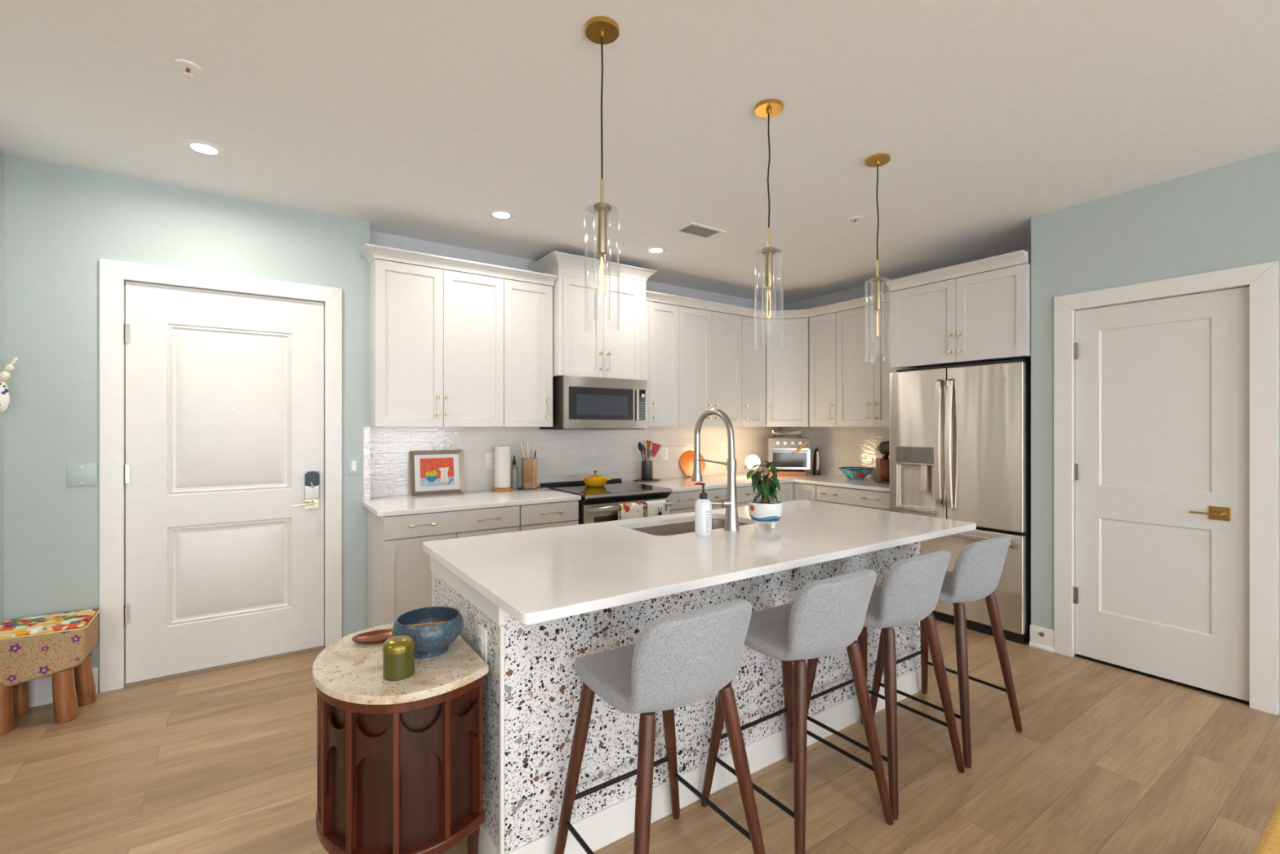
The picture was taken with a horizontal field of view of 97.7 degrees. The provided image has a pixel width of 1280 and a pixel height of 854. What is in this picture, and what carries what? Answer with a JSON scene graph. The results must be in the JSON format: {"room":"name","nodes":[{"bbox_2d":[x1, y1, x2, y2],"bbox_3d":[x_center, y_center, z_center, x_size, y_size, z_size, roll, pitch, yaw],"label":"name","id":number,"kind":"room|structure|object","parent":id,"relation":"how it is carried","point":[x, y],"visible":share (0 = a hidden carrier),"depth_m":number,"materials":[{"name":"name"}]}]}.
{"room":"kitchen","nodes":[
{"label":"kitchen","id":0,"kind":"room"},
{"bbox_2d":[0,150,4,625],"bbox_3d":[-2.883,0.029,2.298,0.100,2.743,1.050,0,0,-34],"label":"wall","id":1,"kind":"structure","parent":0,"point":[2,155],"depth_m":2.74,"materials":[{"name":"green paint"}]},
{"bbox_2d":[0,356,17,412],"bbox_3d":[-3.018,-0.200,2.660,0.085,0.267,0.050,0,0,-34],"label":"wall ornament","id":2,"kind":"object","parent":1,"relation":"attached to","point":[5,375],"visible":1,"depth_m":2.65,"materials":[{"name":"ceramic"}]},
{"bbox_2d":[4,154,369,691],"bbox_3d":[-2.614,0.029,3.211,1.914,2.743,0.168,0,0,-34],"label":"wall","id":3,"kind":"structure","parent":0,"point":[60,220],"depth_m":2.92,"materials":[{"name":"green paint"}]},
{"bbox_2d":[29,666,98,706],"bbox_3d":[-2.989,1.334,2.844,0.340,0.132,0.030,0,0,-34],"label":"baseboard","id":4,"kind":"structure","parent":3,"relation":"attached to","point":[40,689],"depth_m":2.82,"materials":[{"name":"white paint"}]},
{"bbox_2d":[66,462,97,486],"bbox_3d":[-2.906,0.250,2.914,0.115,0.118,0.008,0,0,-34],"label":"switch plate","id":5,"kind":"object","parent":3,"relation":"attached to","point":[83,473],"visible":1,"depth_m":2.91,"materials":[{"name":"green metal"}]},
{"bbox_2d":[99,258,342,693],"bbox_3d":[-2.408,0.258,3.309,1.133,2.284,0.118,0,0,-34],"label":"trim","id":6,"kind":"structure","parent":3,"relation":"attached to","point":[113,274],"depth_m":2.99,"materials":[{"name":"white paint"}]},
{"bbox_2d":[123,280,324,688],"bbox_3d":[-2.400,0.307,3.289,0.954,2.186,0.160,0,0,-34],"label":"door","id":7,"kind":"structure","parent":3,"relation":"in","point":[224,468],"depth_m":3.26,"materials":[{"name":"white paint"}]},
{"bbox_2d":[346,456,360,475],"bbox_3d":[-1.857,0.255,3.631,0.078,0.118,0.010,0,0,-34],"label":"switch plate","id":8,"kind":"object","parent":3,"relation":"attached to","point":[353,464],"visible":1,"depth_m":3.63,"materials":[{"name":"white plastic"}]},
{"bbox_2d":[369,231,782,497],"bbox_3d":[-0.137,0.029,5.063,4.266,2.743,0.110,0,0,-34],"label":"wall","id":9,"kind":"structure","parent":0,"point":[562,455],"depth_m":4.60,"materials":[{"name":"tile"}]},
{"bbox_2d":[369,258,503,426],"bbox_3d":[-1.406,-0.532,3.889,0.846,1.064,0.372,0,0,-34],"label":"upper cabinet","id":10,"kind":"object","parent":9,"relation":"attached to","point":[437,335],"visible":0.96,"depth_m":3.74,"materials":[{"name":"white paint"}]},
{"bbox_2d":[360,243,557,286],"bbox_3d":[-1.224,-1.097,3.916,1.298,0.066,0.245,0,0,-34],"label":"trim","id":11,"kind":"structure","parent":10,"relation":"on","point":[370,252],"depth_m":3.78,"materials":[{"name":"white paint"}]},
{"bbox_2d":[485,453,493,469],"bbox_3d":[-1.133,0.265,4.309,0.112,0.122,0.009,0,0,-34],"label":"wall outlet","id":12,"kind":"object","parent":9,"relation":"attached to","point":[489,456],"visible":0.62,"depth_m":4.29,"materials":[{"name":"white plastic"}]},
{"bbox_2d":[503,279,552,426],"bbox_3d":[-0.893,-0.532,4.240,0.395,1.064,0.372,0,0,-34],"label":"upper cabinet","id":13,"kind":"object","parent":9,"relation":"attached to","point":[527,307],"visible":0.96,"depth_m":4.12,"materials":[{"name":"white paint"}]},
{"bbox_2d":[538,274,640,379],"bbox_3d":[-0.380,-0.763,4.550,0.797,0.756,0.442,0,0,-34],"label":"upper cabinet","id":14,"kind":"object","parent":9,"relation":"attached to","point":[602,330],"visible":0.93,"depth_m":4.37,"materials":[{"name":"white paint"}]},
{"bbox_2d":[539,375,647,429],"bbox_3d":[-0.370,-0.180,4.539,0.746,0.405,0.488,0,0,-34],"label":"microwave","id":15,"kind":"object","parent":14,"relation":"attached to","point":[579,402],"visible":1,"depth_m":4.32,"materials":[{"name":"silver metal"}]},
{"bbox_2d":[545,266,648,426],"bbox_3d":[-0.361,-0.601,4.595,0.880,1.202,0.410,0,0,-34],"label":"trim","id":16,"kind":"structure","parent":14,"relation":"attached to","point":[560,271],"depth_m":4.46,"materials":[{"name":"white paint"}]},
{"bbox_2d":[528,250,657,281],"bbox_3d":[-0.377,-1.242,4.544,0.927,0.085,0.475,0,0,-34],"label":"trim","id":17,"kind":"structure","parent":9,"relation":"attached to","point":[555,259],"depth_m":4.33,"materials":[{"name":"white paint"}]},
{"bbox_2d":[648,301,678,426],"bbox_3d":[0.095,-0.532,4.917,0.398,1.064,0.372,0,0,-34],"label":"upper cabinet","id":18,"kind":"object","parent":9,"relation":"attached to","point":[663,317],"visible":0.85,"depth_m":4.82,"materials":[{"name":"white paint"}]},
{"bbox_2d":[661,446,667,460],"bbox_3d":[0.233,0.252,5.244,0.078,0.122,0.009,0,0,-34],"label":"wall outlet","id":19,"kind":"object","parent":9,"relation":"attached to","point":[664,450],"visible":1,"depth_m":5.24,"materials":[{"name":"white plastic"}]},
{"bbox_2d":[678,306,742,426],"bbox_3d":[0.576,-0.532,5.247,0.767,1.064,0.372,0,0,-34],"label":"upper cabinet","id":20,"kind":"object","parent":9,"relation":"attached to","point":[710,342],"visible":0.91,"depth_m":5.10,"materials":[{"name":"white paint"}]},
{"bbox_2d":[645,288,908,319],"bbox_3d":[1.158,-1.097,5.068,2.268,0.066,0.979,0,0,3],"label":"trim","id":21,"kind":"structure","parent":20,"relation":"attached to","point":[651,296],"depth_m":5.12,"materials":[{"name":"white paint"}]},
{"bbox_2d":[742,315,765,426],"bbox_3d":[1.034,-0.532,5.560,0.341,1.064,0.372,0,0,-34],"label":"upper cabinet","id":22,"kind":"object","parent":9,"relation":"attached to","point":[753,330],"visible":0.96,"depth_m":5.45,"materials":[{"name":"white paint"}]},
{"bbox_2d":[0,0,1279,305],"bbox_3d":[0.093,-1.393,0.306,9.500,0.100,8.400,0,0,-34],"label":"ceiling","id":23,"kind":"structure","parent":0,"point":[416,119],"depth_m":2.36,"materials":[{"name":"paint"}]},
{"bbox_2d":[173,58,202,78],"bbox_3d":[-1.685,-1.325,2.085,0.084,0.036,0.084,0,0,-34],"label":"sprinkler","id":24,"kind":"object","parent":23,"relation":"attached to","point":[188,68],"visible":1,"depth_m":2.08,"materials":[{"name":"white plastic"}]},
{"bbox_2d":[181,138,226,156],"bbox_3d":[-2.100,-1.340,2.695,0.170,0.006,0.170,0,0,-34],"label":"recessed light","id":25,"kind":"object","parent":23,"relation":"in","point":[205,148],"visible":1,"depth_m":2.68,"materials":[{"name":"white plastic"}]},
{"bbox_2d":[190,143,217,154],"bbox_3d":[-2.100,-1.341,2.695,0.104,0.003,0.104,0,0,-34],"label":"diffuser","id":26,"kind":"object","parent":25,"relation":"attached to","point":[202,148],"depth_m":2.69,"materials":[{"name":"white plastic"}]},
{"bbox_2d":[487,208,515,219],"bbox_3d":[-0.876,-1.340,3.539,0.170,0.006,0.170,0,0,-34],"label":"recessed light","id":27,"kind":"object","parent":23,"relation":"in","point":[500,214],"visible":1,"depth_m":3.53,"materials":[{"name":"white plastic"}]},
{"bbox_2d":[493,212,510,217],"bbox_3d":[-0.876,-1.341,3.539,0.104,0.003,0.104,0,0,-34],"label":"diffuser","id":28,"kind":"object","parent":27,"relation":"attached to","point":[495,215],"depth_m":3.54,"materials":[{"name":"white plastic"}]},
{"bbox_2d":[584,16,619,291],"bbox_3d":[-0.129,-0.834,1.889,0.119,1.018,0.119,0,0,27],"label":"pendant light","id":29,"kind":"object","parent":23,"relation":"hanging from","point":[602,30],"visible":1,"depth_m":1.88,"materials":[{"name":"gold metal"}]},
{"bbox_2d":[596,210,606,254],"bbox_3d":[-0.129,-0.655,1.889,0.033,0.141,0.033,0,0,27],"label":"socket","id":30,"kind":"object","parent":29,"relation":"attached to","point":[601,215],"depth_m":1.88,"materials":[{"name":"gold metal"}]},
{"bbox_2d":[644,246,666,253],"bbox_3d":[0.121,-1.340,4.252,0.170,0.006,0.170,0,0,-34],"label":"recessed light","id":31,"kind":"object","parent":23,"relation":"in","point":[654,250],"visible":1,"depth_m":4.24,"materials":[{"name":"white plastic"}]},
{"bbox_2d":[672,222,724,239],"bbox_3d":[0.405,-1.339,3.834,0.300,0.008,0.200,0,0,-34],"label":"ceiling vent","id":32,"kind":"object","parent":23,"relation":"in","point":[691,228],"visible":1,"depth_m":3.83,"materials":[{"name":"white plastic"}]},
{"bbox_2d":[754,98,783,351],"bbox_3d":[0.541,-0.834,2.350,0.119,1.018,0.119,0,0,20],"label":"pendant light","id":33,"kind":"object","parent":23,"relation":"hanging from","point":[769,108],"visible":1,"depth_m":2.34,"materials":[{"name":"gold metal"}]},
{"bbox_2d":[764,253,773,288],"bbox_3d":[0.541,-0.655,2.350,0.033,0.141,0.033,0,0,20],"label":"socket","id":34,"kind":"object","parent":33,"relation":"attached to","point":[768,256],"depth_m":2.34,"materials":[{"name":"gold metal"}]},
{"bbox_2d":[864,153,890,363],"bbox_3d":[1.192,-0.834,2.808,0.119,1.018,0.119,0,0,12],"label":"pendant light","id":35,"kind":"object","parent":23,"relation":"hanging from","point":[877,160],"visible":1,"depth_m":2.80,"materials":[{"name":"gold metal"}]},
{"bbox_2d":[874,281,880,311],"bbox_3d":[1.192,-0.655,2.808,0.033,0.141,0.033,0,0,12],"label":"socket","id":36,"kind":"object","parent":35,"relation":"attached to","point":[877,284],"depth_m":2.79,"materials":[{"name":"gold metal"}]},
{"bbox_2d":[0,619,1279,853],"bbox_3d":[0.093,1.450,0.306,9.500,0.100,8.400,0,0,-34],"label":"floor","id":37,"kind":"structure","parent":0,"point":[1104,759],"depth_m":2.24,"materials":[{"name":"brown wood"}]},
{"bbox_2d":[0,608,100,735],"bbox_3d":[-2.889,1.175,2.718,0.344,0.454,0.307,0,0,-34],"label":"stool","id":38,"kind":"object","parent":37,"relation":"on","point":[60,646],"visible":1,"depth_m":2.65,"materials":[{"name":"fabric"}]},
{"bbox_2d":[5,674,17,682],"bbox_3d":[-2.874,1.150,2.557,0.037,0.038,0.003,0,0,-34],"label":"flower","id":39,"kind":"object","parent":38,"relation":"on","point":[9,677],"depth_m":2.56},
{"bbox_2d":[8,643,22,653],"bbox_3d":[-2.863,1.016,2.564,0.045,0.045,0.003,0,0,-34],"label":"flower","id":40,"kind":"object","parent":38,"relation":"on","point":[13,647],"depth_m":2.56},
{"bbox_2d":[37,665,51,675],"bbox_3d":[-2.787,1.139,2.617,0.045,0.045,0.003,0,0,-34],"label":"flower","id":41,"kind":"object","parent":38,"relation":"on","point":[42,669],"depth_m":2.62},
{"bbox_2d":[312,622,488,853],"bbox_3d":[-0.779,1.061,1.769,0.444,0.682,0.620,0,0,-34],"label":"side table","id":42,"kind":"object","parent":37,"relation":"on","point":[400,763],"visible":0.91,"depth_m":1.57,"materials":[{"name":"brown wood"}]},
{"bbox_2d":[351,629,392,643],"bbox_3d":[-0.885,0.710,1.885,0.154,0.018,0.100,0,0,-34],"label":"dish","id":43,"kind":"object","parent":42,"relation":"on","point":[381,635],"visible":0.8,"depth_m":1.89,"materials":[{"name":"orange metal"}]},
{"bbox_2d":[382,635,414,680],"bbox_3d":[-0.700,0.666,1.624,0.087,0.108,0.087,0,0,-34],"label":"canister","id":44,"kind":"object","parent":42,"relation":"on","point":[398,651],"visible":1,"depth_m":1.59,"materials":[{"name":"metal"}]},
{"bbox_2d":[391,606,463,658],"bbox_3d":[-0.680,0.664,1.798,0.216,0.112,0.216,0,0,-34],"label":"ceramic bowl","id":45,"kind":"object","parent":42,"relation":"on","point":[430,641],"visible":0.9,"depth_m":1.75,"materials":[{"name":"blue ceramic"}]},
{"bbox_2d":[367,505,519,628],"bbox_3d":[-1.279,0.958,3.668,0.840,0.884,0.584,0,0,-34],"label":"base cabinet","id":46,"kind":"object","parent":37,"relation":"on","point":[399,573],"visible":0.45,"depth_m":3.36,"materials":[{"name":"beige paint"}]},
{"bbox_2d":[362,488,581,516],"bbox_3d":[-1.156,0.500,3.858,1.311,0.030,0.723,0,0,-34],"label":"countertop","id":47,"kind":"structure","parent":46,"relation":"on","point":[384,506],"depth_m":3.66,"materials":[{"name":"white stone"}]},
{"bbox_2d":[409,449,464,496],"bbox_3d":[-1.462,0.330,4.038,0.368,0.316,0.059,0,0,-34],"label":"framed picture","id":48,"kind":"object","parent":47,"relation":"on","point":[432,472],"visible":1,"depth_m":4.04,"materials":[{"name":"brown wood"}]},
{"bbox_2d":[419,457,454,486],"bbox_3d":[-1.464,0.326,4.040,0.236,0.198,0.028,0,0,-34],"label":"painting","id":49,"kind":"object","parent":48,"relation":"attached to","point":[433,471],"depth_m":4.04,"materials":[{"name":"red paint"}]},
{"bbox_2d":[491,444,513,492],"bbox_3d":[-1.041,0.312,4.238,0.160,0.345,0.160,0,0,-34],"label":"paper towel holder","id":50,"kind":"object","parent":47,"relation":"on","point":[493,489],"visible":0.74,"depth_m":4.17,"materials":[{"name":"brown wood"}]},
{"bbox_2d":[493,445,511,488],"bbox_3d":[-1.041,0.303,4.238,0.123,0.311,0.123,0,0,-34],"label":"paper towel roll","id":51,"kind":"object","parent":50,"relation":"on","point":[502,455],"visible":0.98,"depth_m":4.18,"materials":[{"name":"white paper"}]},
{"bbox_2d":[511,455,517,488],"bbox_3d":[-0.979,0.354,4.353,0.054,0.262,0.054,0,0,-34],"label":"oil bottle","id":52,"kind":"object","parent":47,"relation":"on","point":[513,469],"visible":0.89,"depth_m":4.33,"materials":[{"name":"green glass"}]},
{"bbox_2d":[517,486,543,490],"bbox_3d":[-0.853,0.480,4.351,0.165,0.010,0.135,0,0,-34],"label":"tray","id":53,"kind":"object","parent":47,"relation":"on","point":[519,488],"visible":0.78,"depth_m":4.29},
{"bbox_2d":[521,457,536,488],"bbox_3d":[-0.862,0.359,4.347,0.100,0.232,0.095,0,0,-22],"label":"utensil holder","id":54,"kind":"object","parent":53,"relation":"on","point":[528,464],"visible":0.99,"depth_m":4.30,"materials":[{"name":"wood"}]},
{"bbox_2d":[519,500,578,531],"bbox_3d":[-0.794,0.958,4.097,0.442,0.884,0.744,0,0,-34],"label":"base cabinet","id":55,"kind":"object","parent":37,"relation":"on","point":[562,513],"visible":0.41,"depth_m":3.82,"materials":[{"name":"beige paint"}]},
{"bbox_2d":[540,478,672,524],"bbox_3d":[-0.268,0.927,4.389,0.746,0.945,0.814,0,0,-34],"label":"range","id":56,"kind":"object","parent":37,"relation":"on","point":[597,504],"visible":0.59,"depth_m":4.11,"materials":[{"name":"black glass"}]},
{"bbox_2d":[578,470,612,486],"bbox_3d":[-0.358,0.413,4.473,0.238,0.124,0.200,0,0,-34],"label":"pan","id":57,"kind":"object","parent":56,"relation":"on","point":[593,480],"visible":1,"depth_m":4.41,"materials":[{"name":"yellow metal"}]},
{"bbox_2d":[542,480,669,497],"bbox_3d":[-0.269,0.485,4.391,0.746,0.020,0.700,0,0,-34],"label":"cooktop","id":58,"kind":"object","parent":56,"relation":"in","point":[611,489],"depth_m":4.24,"materials":[{"name":"black glass"}]},
{"bbox_2d":[617,502,644,519],"bbox_3d":[-0.063,0.696,4.048,0.198,0.288,0.048,0,0,-34],"label":"dish towel","id":59,"kind":"object","parent":56,"relation":"hanging from","point":[628,510],"visible":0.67,"depth_m":4.02,"materials":[{"name":"fabric"}]},
{"bbox_2d":[644,499,667,517],"bbox_3d":[0.119,0.696,4.172,0.178,0.288,0.050,0,0,-34],"label":"dish towel","id":60,"kind":"object","parent":56,"relation":"hanging from","point":[655,508],"visible":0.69,"depth_m":4.15,"materials":[{"name":"white fabric"}]},
{"bbox_2d":[553,599,765,853],"bbox_3d":[0.061,0.945,1.680,0.503,0.915,0.482,0,0,-34],"label":"bar stool","id":61,"kind":"object","parent":37,"relation":"on","point":[682,659],"visible":1,"depth_m":1.53,"materials":[{"name":"grey fabric"}]},
{"bbox_2d":[430,541,921,853],"bbox_3d":[0.320,0.958,2.666,2.366,0.885,0.823,0,0,-34],"label":"kitchen island","id":62,"kind":"object","parent":37,"relation":"on","point":[532,687],"visible":0.35,"depth_m":1.91,"materials":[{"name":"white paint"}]},
{"bbox_2d":[478,624,486,662],"bbox_3d":[-0.513,0.710,1.812,0.009,0.118,0.074,0,0,-34],"label":"wall outlet","id":63,"kind":"object","parent":62,"relation":"attached to","point":[482,631],"visible":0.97,"depth_m":1.80,"materials":[{"name":"white plastic"}]},
{"bbox_2d":[422,499,976,624],"bbox_3d":[0.390,0.500,2.582,2.420,0.030,1.100,0,0,-34],"label":"island countertop","id":64,"kind":"structure","parent":62,"relation":"on","point":[536,575],"depth_m":2.16,"materials":[{"name":"white stone"}]},
{"bbox_2d":[632,519,748,535],"bbox_3d":[0.264,0.621,2.805,0.715,0.208,0.400,0,0,-34],"label":"sink","id":65,"kind":"object","parent":64,"relation":"in","point":[683,527],"visible":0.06,"depth_m":2.98,"materials":[{"name":"metal"}]},
{"bbox_2d":[694,482,711,536],"bbox_3d":[0.284,0.367,2.503,0.075,0.235,0.076,0,0,-34],"label":"soap bottle","id":66,"kind":"object","parent":64,"relation":"on","point":[703,506],"visible":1,"depth_m":2.47,"materials":[{"name":"white plastic"}]},
{"bbox_2d":[691,408,739,531],"bbox_3d":[0.323,0.198,2.700,0.169,0.575,0.315,0,0,-34],"label":"faucet","id":67,"kind":"object","parent":64,"relation":"on","point":[731,521],"visible":0.98,"depth_m":2.62,"materials":[{"name":"silver metal"}]},
{"bbox_2d":[743,460,782,528],"bbox_3d":[0.598,0.326,2.696,0.189,0.321,0.197,0,0,-6],"label":"potted ficus","id":68,"kind":"object","parent":64,"relation":"on","point":[767,511],"visible":1,"depth_m":2.67,"materials":[{"name":"green plant"}]},
{"bbox_2d":[747,499,782,528],"bbox_3d":[0.608,0.424,2.709,0.166,0.123,0.166,0,0,-34],"label":"pot","id":69,"kind":"object","parent":68,"relation":"attached to","point":[769,512],"depth_m":2.65,"materials":[{"name":"white ceramic"}]},
{"bbox_2d":[666,489,702,514],"bbox_3d":[0.176,0.958,4.761,0.390,0.884,0.744,0,0,-34],"label":"base cabinet","id":70,"kind":"object","parent":37,"relation":"on","point":[682,501],"visible":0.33,"depth_m":4.48,"materials":[{"name":"beige paint"}]},
{"bbox_2d":[704,485,762,509],"bbox_3d":[0.644,0.958,5.082,0.744,0.884,0.744,0,0,-34],"label":"base cabinet","id":71,"kind":"object","parent":37,"relation":"on","point":[744,494],"visible":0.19,"depth_m":4.82,"materials":[{"name":"beige paint"}]},
{"bbox_2d":[768,482,793,502],"bbox_3d":[1.085,0.958,5.410,0.352,0.884,0.701,0,0,-34],"label":"base cabinet","id":72,"kind":"object","parent":37,"relation":"on","point":[785,493],"visible":0.02,"depth_m":5.17,"materials":[{"name":"beige paint"}]},
{"bbox_2d":[701,568,893,853],"bbox_3d":[0.564,0.945,2.018,0.503,0.915,0.482,0,0,-34],"label":"bar stool","id":73,"kind":"object","parent":37,"relation":"on","point":[826,616],"visible":0.91,"depth_m":1.85,"materials":[{"name":"grey fabric"}]},
{"bbox_2d":[793,482,817,501],"bbox_3d":[1.761,0.958,5.304,0.640,0.884,0.277,0,0,-34],"label":"base cabinet","id":74,"kind":"object","parent":37,"relation":"on","point":[806,491],"visible":0.16,"depth_m":5.12,"materials":[{"name":"beige paint"}]},
{"bbox_2d":[816,484,889,511],"bbox_3d":[2.035,0.958,4.867,0.684,0.884,0.752,0,0,-34],"label":"base cabinet","id":75,"kind":"object","parent":37,"relation":"on","point":[861,498],"visible":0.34,"depth_m":4.69,"materials":[{"name":"beige paint"}]},
{"bbox_2d":[623,471,889,492],"bbox_3d":[1.166,0.500,4.849,2.132,0.030,1.711,0,0,-34],"label":"countertop","id":76,"kind":"structure","parent":75,"relation":"on","point":[712,482],"depth_m":4.90,"materials":[{"name":"white stone"}]},
{"bbox_2d":[633,479,660,482],"bbox_3d":[0.063,0.480,4.994,0.237,0.010,0.194,0,0,-34],"label":"slate board","id":77,"kind":"object","parent":76,"relation":"on","point":[635,480],"visible":0.85,"depth_m":4.94,"materials":[{"name":"black stone"}]},
{"bbox_2d":[640,460,653,479],"bbox_3d":[0.063,0.391,4.994,0.104,0.168,0.104,0,0,-34],"label":"utensil crock","id":78,"kind":"object","parent":77,"relation":"on","point":[646,467],"visible":0.97,"depth_m":4.95,"materials":[{"name":"metal"}]},
{"bbox_2d":[651,442,661,461],"bbox_3d":[0.120,0.302,5.012,0.143,0.319,0.030,0,0,-20],"label":"silicone turner","id":79,"kind":"object","parent":78,"relation":"in","point":[655,447],"visible":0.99,"depth_m":5.01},
{"bbox_2d":[679,449,705,476],"bbox_3d":[0.509,0.356,5.422,0.322,0.258,0.047,0,0,-34],"label":"serving board","id":80,"kind":"object","parent":76,"relation":"on","point":[686,461],"visible":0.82,"depth_m":5.39,"materials":[{"name":"orange wood"}]},
{"bbox_2d":[745,454,759,478],"bbox_3d":[1.061,0.375,5.265,0.136,0.220,0.136,0,0,-34],"label":"globe lamp","id":81,"kind":"object","parent":76,"relation":"on","point":[752,458],"visible":0.66,"depth_m":5.22,"materials":[{"name":"white glass"}]},
{"bbox_2d":[768,469,806,475],"bbox_3d":[1.484,0.465,5.665,0.350,0.040,0.236,0,0,8],"label":"wooden riser","id":82,"kind":"object","parent":76,"relation":"on","point":[791,473],"visible":0.86,"depth_m":5.55,"materials":[{"name":"brown wood"}]},
{"bbox_2d":[766,437,810,471],"bbox_3d":[1.498,0.278,5.656,0.410,0.335,0.291,0,0,8],"label":"toaster oven","id":83,"kind":"object","parent":82,"relation":"on","point":[779,450],"visible":0.96,"depth_m":5.55,"materials":[{"name":"silver metal"}]},
{"bbox_2d":[773,434,800,437],"bbox_3d":[1.488,0.095,5.673,0.261,0.030,0.146,0,0,8],"label":"wire rack","id":84,"kind":"object","parent":83,"relation":"on","point":[773,434],"visible":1,"depth_m":5.60,"materials":[{"name":"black metal"}]},
{"bbox_2d":[769,430,804,434],"bbox_3d":[1.486,0.059,5.673,0.318,0.041,0.178,0,0,8],"label":"baking pan","id":85,"kind":"object","parent":84,"relation":"on","point":[772,432],"visible":0.98,"depth_m":5.59,"materials":[{"name":"silver metal"}]},
{"bbox_2d":[812,447,820,475],"bbox_3d":[1.788,0.346,5.617,0.080,0.278,0.148,0,0,-5],"label":"bottle","id":86,"kind":"object","parent":76,"relation":"on","point":[816,462],"visible":1,"depth_m":5.62,"materials":[{"name":"black metal"}]},
{"bbox_2d":[838,466,874,479],"bbox_3d":[2.006,0.433,5.185,0.302,0.103,0.316,0,0,-34],"label":"glass bowl","id":87,"kind":"object","parent":76,"relation":"on","point":[851,473],"visible":1,"depth_m":5.11,"materials":[{"name":"teal glass"}]},
{"bbox_2d":[874,440,889,484],"bbox_3d":[2.196,0.297,4.759,0.190,0.375,0.388,0,0,-34],"label":"stand mixer","id":88,"kind":"object","parent":76,"relation":"on","point":[882,464],"visible":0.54,"depth_m":4.80,"materials":[{"name":"brown metal"}]},
{"bbox_2d":[875,458,889,479],"bbox_3d":[2.136,0.370,4.846,0.174,0.181,0.174,0,0,-34],"label":"bowl","id":89,"kind":"object","parent":88,"relation":"on","point":[882,465],"depth_m":4.79,"materials":[{"name":"brown wood"}]},
{"bbox_2d":[806,550,964,819],"bbox_3d":[0.986,0.945,2.313,0.503,0.915,0.482,0,0,-34],"label":"bar stool","id":90,"kind":"object","parent":37,"relation":"on","point":[909,592],"visible":0.73,"depth_m":2.11,"materials":[{"name":"grey fabric"}]},
{"bbox_2d":[870,535,1022,768],"bbox_3d":[1.425,0.945,2.614,0.503,0.915,0.482,0,0,-34],"label":"bar stool","id":91,"kind":"object","parent":37,"relation":"on","point":[975,575],"visible":0.73,"depth_m":2.41,"materials":[{"name":"grey fabric"}]},
{"bbox_2d":[889,358,1031,644],"bbox_3d":[2.455,0.481,4.128,0.794,1.838,0.913,0,0,-34],"label":"refrigerator","id":92,"kind":"object","parent":37,"relation":"on","point":[960,434],"visible":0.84,"depth_m":3.82,"materials":[{"name":"silver metal"}]},
{"bbox_2d":[1252,796,1279,853],"bbox_3d":[1.718,1.174,1.032,1.004,0.452,0.766,0,0,-34],"label":"ottoman","id":93,"kind":"object","parent":37,"relation":"on","point":[1268,842],"visible":1,"depth_m":1.29,"materials":[{"name":"yellow fabric"}]},
{"bbox_2d":[782,247,1031,479],"bbox_3d":[2.354,0.029,5.102,0.110,2.743,2.660,0,0,-34],"label":"wall","id":94,"kind":"structure","parent":0,"point":[837,446],"depth_m":5.51,"materials":[{"name":"tile"}]},
{"bbox_2d":[765,317,809,426],"bbox_3d":[1.487,-0.532,5.720,0.619,1.064,0.636,0,0,-34],"label":"upper cabinet","id":95,"kind":"object","parent":94,"relation":"attached to","point":[787,369],"visible":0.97,"depth_m":5.50,"materials":[{"name":"white paint"}]},
{"bbox_2d":[809,312,836,426],"bbox_3d":[1.852,-0.532,5.396,0.378,1.064,0.308,0,0,-34],"label":"upper cabinet","id":96,"kind":"object","parent":94,"relation":"attached to","point":[823,328],"visible":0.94,"depth_m":5.32,"materials":[{"name":"white paint"}]},
{"bbox_2d":[836,302,902,426],"bbox_3d":[2.156,-0.532,4.952,0.378,1.064,0.764,0,0,-34],"label":"upper cabinet","id":97,"kind":"object","parent":94,"relation":"attached to","point":[863,388],"visible":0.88,"depth_m":4.96,"materials":[{"name":"white paint"}]},
{"bbox_2d":[890,263,1031,368],"bbox_3d":[2.479,-0.750,4.143,0.758,0.591,0.931,0,0,-34],"label":"upper cabinet","id":98,"kind":"object","parent":94,"relation":"attached to","point":[983,317],"visible":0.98,"depth_m":3.88,"materials":[{"name":"white paint"}]},
{"bbox_2d":[885,249,1027,292],"bbox_3d":[2.186,-1.081,3.941,0.080,0.070,0.933,0,0,-34],"label":"trim","id":99,"kind":"structure","parent":98,"relation":"attached to","point":[1020,257],"depth_m":3.87,"materials":[{"name":"white paint"}]},
{"bbox_2d":[1031,150,1279,715],"bbox_3d":[4.357,0.029,1.496,0.680,2.743,5.545,0,0,-34],"label":"wall","id":100,"kind":"structure","parent":0,"point":[1227,216],"depth_m":3.17,"materials":[{"name":"green paint"}]},
{"bbox_2d":[1028,624,1053,652],"bbox_3d":[2.535,1.334,3.528,0.030,0.132,0.132,0,0,-34],"label":"baseboard","id":101,"kind":"structure","parent":100,"relation":"attached to","point":[1046,642],"depth_m":3.52,"materials":[{"name":"white paint"}]},
{"bbox_2d":[1072,286,1248,705],"bbox_3d":[2.867,0.347,3.123,0.140,2.106,0.744,0,0,-34],"label":"door","id":102,"kind":"structure","parent":100,"relation":"in","point":[1161,467],"depth_m":3.08,"materials":[{"name":"white paint"}]},
{"bbox_2d":[1053,261,1278,715],"bbox_3d":[2.879,0.298,3.125,0.118,2.204,0.923,0,0,-34],"label":"trim","id":103,"kind":"structure","parent":100,"relation":"attached to","point":[1262,279],"depth_m":2.79,"materials":[{"name":"white paint"}]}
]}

